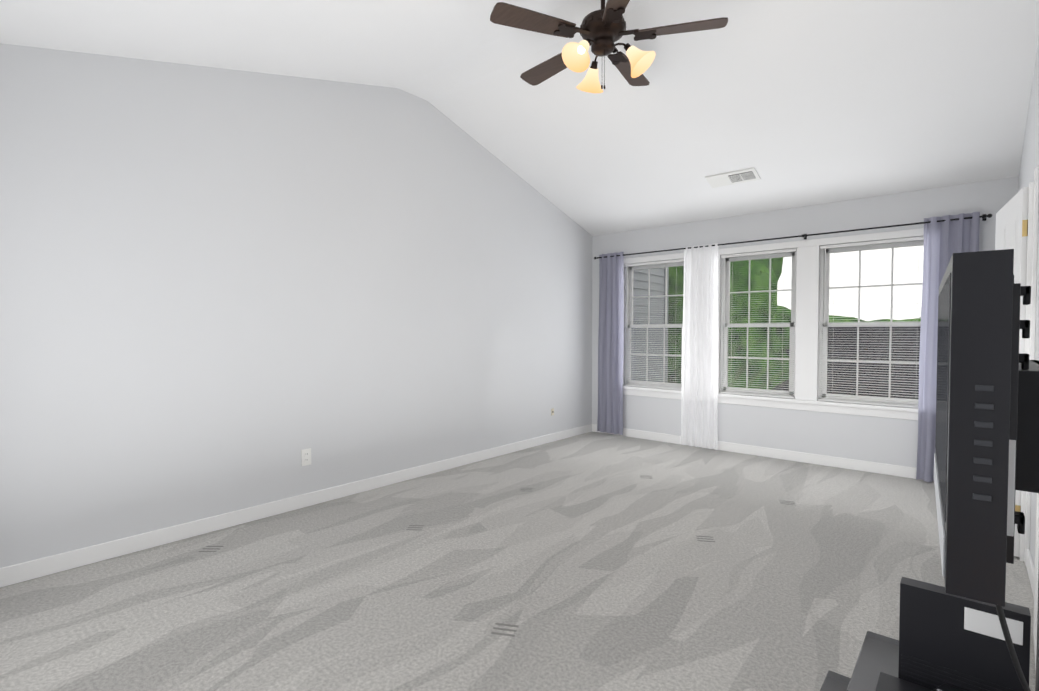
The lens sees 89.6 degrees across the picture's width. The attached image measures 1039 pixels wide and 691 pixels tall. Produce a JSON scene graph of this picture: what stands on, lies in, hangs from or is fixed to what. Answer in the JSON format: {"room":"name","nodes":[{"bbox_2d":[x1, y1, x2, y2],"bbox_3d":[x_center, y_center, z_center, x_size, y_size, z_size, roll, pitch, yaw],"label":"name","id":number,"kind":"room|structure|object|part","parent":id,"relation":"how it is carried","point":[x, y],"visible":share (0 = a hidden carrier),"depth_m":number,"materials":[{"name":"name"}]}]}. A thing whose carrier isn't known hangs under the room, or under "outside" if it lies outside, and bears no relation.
{"room":"empty bedroom","nodes":[
{"label":"empty bedroom","id":0,"kind":"room"},
{"bbox_2d":[0,43,592,567],"bbox_3d":[-1.432,-0.578,3.923,0.150,3.450,7.000,1,2,41],"label":"wall","id":1,"kind":"structure","parent":0,"point":[222,291],"depth_m":3.41,"materials":[{"name":"paint"}]},
{"bbox_2d":[0,424,591,587],"bbox_3d":[-1.033,1.090,4.304,0.013,0.095,5.970,1,2,41],"label":"baseboard","id":2,"kind":"structure","parent":1,"relation":"attached to","point":[34,569],"depth_m":3.36,"materials":[{"name":"white wood"}]},
{"bbox_2d":[301,448,310,465],"bbox_3d":[-1.521,0.797,3.733,0.009,0.116,0.072,1,2,41],"label":"electrical outlet","id":3,"kind":"object","parent":1,"relation":"attached to","point":[305,457],"visible":1,"depth_m":3.73,"materials":[{"name":"white plastic"}]},
{"bbox_2d":[0,432,1035,690],"bbox_3d":[0.129,1.239,2.726,4.140,0.120,7.150,1,2,41],"label":"floor carpet","id":4,"kind":"object","parent":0,"point":[588,562],"visible":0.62,"depth_m":2.56,"materials":[{"name":"grey carpet"}]},
{"bbox_2d":[199,475,794,636],"bbox_3d":[0.088,1.160,3.415,2.426,0.001,3.169,1,2,41],"label":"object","id":5,"kind":"structure","parent":4,"relation":"on","point":[502,623],"depth_m":3.04,"materials":[{"name":"grey"}]},
{"bbox_2d":[820,249,1038,690],"bbox_3d":[0.810,0.542,0.999,0.562,1.365,1.051,1,2,41],"label":"tv stand","id":6,"kind":"object","parent":4,"relation":"on","point":[967,627],"visible":1,"depth_m":0.77,"materials":[{"name":"black metal"}]},
{"bbox_3d":[0.813,0.876,1.119,0.420,0.265,0.880,1,2,41],"label":"shelf glass","id":7,"kind":"part","parent":6,"relation":"part of","materials":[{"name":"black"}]},
{"bbox_2d":[934,249,1038,606],"bbox_3d":[0.905,0.109,1.018,0.175,0.500,0.743,1,2,41],"label":"tv","id":8,"kind":"object","parent":6,"relation":"on","point":[987,435],"depth_m":0.75,"materials":[{"name":"black plastic"}]},
{"bbox_2d":[0,0,1038,235],"bbox_3d":[0.129,-1.627,2.650,4.140,1.224,7.150,1,2,41],"label":"ceiling","id":9,"kind":"structure","parent":0,"point":[797,103],"depth_m":3.59,"materials":[{"name":"paint"}]},
{"bbox_2d":[490,0,727,92],"bbox_3d":[0.473,-1.768,3.022,1.280,0.628,1.280,1,2,41],"label":"fan","id":10,"kind":"object","parent":9,"relation":"hanging from","point":[602,30],"visible":1,"depth_m":2.91,"materials":[{"name":"brown wood"}]},
{"bbox_2d":[705,168,760,187],"bbox_3d":[1.929,-1.515,4.737,0.430,0.065,0.184,1,2,41],"label":"ceiling vent","id":11,"kind":"object","parent":9,"relation":"in","point":[734,177],"visible":1,"depth_m":4.72,"materials":[{"name":"white plastic"}]},
{"bbox_2d":[592,176,1017,467],"bbox_3d":[2.413,-0.265,5.340,4.140,2.750,0.150,1,2,41],"label":"wall","id":12,"kind":"structure","parent":0,"point":[893,441],"depth_m":4.98,"materials":[{"name":"paint"}]},
{"bbox_2d":[592,424,933,481],"bbox_3d":[2.360,1.063,5.314,3.780,0.095,0.013,1,2,41],"label":"baseboard","id":13,"kind":"structure","parent":12,"relation":"attached to","point":[860,465],"depth_m":5.05,"materials":[{"name":"white wood"}]},
{"bbox_2d":[623,228,923,419],"bbox_3d":[2.382,-0.199,5.337,3.084,1.617,0.198,1,2,41],"label":"window unit","id":14,"kind":"structure","parent":12,"relation":"in","point":[809,324],"depth_m":4.99,"materials":[{"name":"white glass"}]},
{"bbox_2d":[594,214,991,258],"bbox_3d":[2.304,-1.040,5.240,3.610,0.050,0.110,1,2,41],"label":"curtain rod","id":15,"kind":"object","parent":12,"relation":"attached to","point":[983,216],"visible":0.94,"depth_m":4.81,"materials":[{"name":"black metal"}]},
{"bbox_2d":[597,252,623,434],"bbox_3d":[1.090,-0.025,6.259,0.345,2.150,0.069,1,2,41],"label":"curtain","id":16,"kind":"object","parent":15,"relation":"hanging from","point":[610,348],"visible":1,"depth_m":6.25,"materials":[{"name":"purple fabric"}]},
{"bbox_2d":[681,243,717,449],"bbox_3d":[1.912,0.011,5.556,0.410,2.145,0.056,1,2,41],"label":"sheer curtain","id":17,"kind":"object","parent":15,"relation":"hanging from","point":[699,414],"visible":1,"depth_m":5.54,"materials":[{"name":"white fabric"}]},
{"bbox_2d":[916,212,979,481],"bbox_3d":[3.464,0.039,4.222,0.385,2.170,0.072,1,2,41],"label":"curtain","id":18,"kind":"object","parent":15,"relation":"hanging from","point":[944,241],"visible":0.44,"depth_m":4.28,"materials":[{"name":"purple fabric"}]},
{"bbox_2d":[1018,39,1038,566],"bbox_3d":[1.592,-0.509,1.321,0.150,3.450,7.000,1,2,41],"label":"wall","id":19,"kind":"structure","parent":0,"point":[1029,163],"depth_m":2.98,"materials":[{"name":"paint"}]},
{"bbox_2d":[995,187,1028,556],"bbox_3d":[2.953,0.145,3.160,0.045,2.018,0.776,1,2,34],"label":"closet door","id":20,"kind":"structure","parent":19,"relation":"in","point":[1012,223],"depth_m":2.89,"materials":[{"name":"white wood"}]},
{"bbox_2d":[1019,167,1038,565],"bbox_3d":[2.209,0.138,2.195,0.034,2.110,1.673,1,2,41],"label":"door frame","id":21,"kind":"structure","parent":19,"relation":"attached to","point":[1033,212],"depth_m":2.78,"materials":[{"name":"white wood"}]},
{"bbox_2d":[1026,549,1034,596],"bbox_3d":[1.579,1.165,1.476,0.013,0.095,6.850,1,2,41],"label":"baseboard","id":22,"kind":"structure","parent":19,"relation":"attached to","point":[1030,567],"depth_m":2.62,"materials":[{"name":"white wood"}]},
{"bbox_2d":[1033,493,1038,669],"bbox_3d":[1.905,0.179,1.878,0.065,2.020,0.637,1,2,41],"label":"closet door","id":23,"kind":"structure","parent":19,"relation":"in","point":[1036,578],"depth_m":1.96,"materials":[{"name":"white wood"}]},
{"bbox_3d":[19.776,4.393,15.491,70.000,0.100,40.000,1,2,41],"label":"lawn","id":24,"kind":"structure","parent":0,"visible":0},
{"bbox_2d":[673,327,919,398],"bbox_3d":[7.925,2.136,7.025,21.000,4.860,4.600,1,2,41],"label":"roof","id":25,"kind":"structure","parent":24,"relation":"on","point":[885,339],"depth_m":9.39,"materials":[{"name":"grey"}]},
{"bbox_3d":[3.897,2.058,12.999,3.420,4.700,4.720,1,2,41],"label":"trunks","id":26,"kind":"object","parent":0,"visible":0},
{"bbox_2d":[668,257,920,389],"bbox_3d":[18.904,-1.911,11.368,39.908,10.466,27.780,1,2,41],"label":"foliage","id":27,"kind":"object","parent":26,"relation":"attached to","point":[677,316],"depth_m":8.93,"materials":[{"name":"green plant"}]},
{"label":"outside","id":28,"kind":"structure","parent":0,"visible":0},
{"bbox_2d":[631,267,668,382],"bbox_3d":[0.540,0.482,8.220,3.030,7.504,1.680,1,2,41],"label":"siding","id":29,"kind":"object","parent":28,"point":[656,335],"depth_m":7.45,"materials":[{"name":"grey"}]}
]}

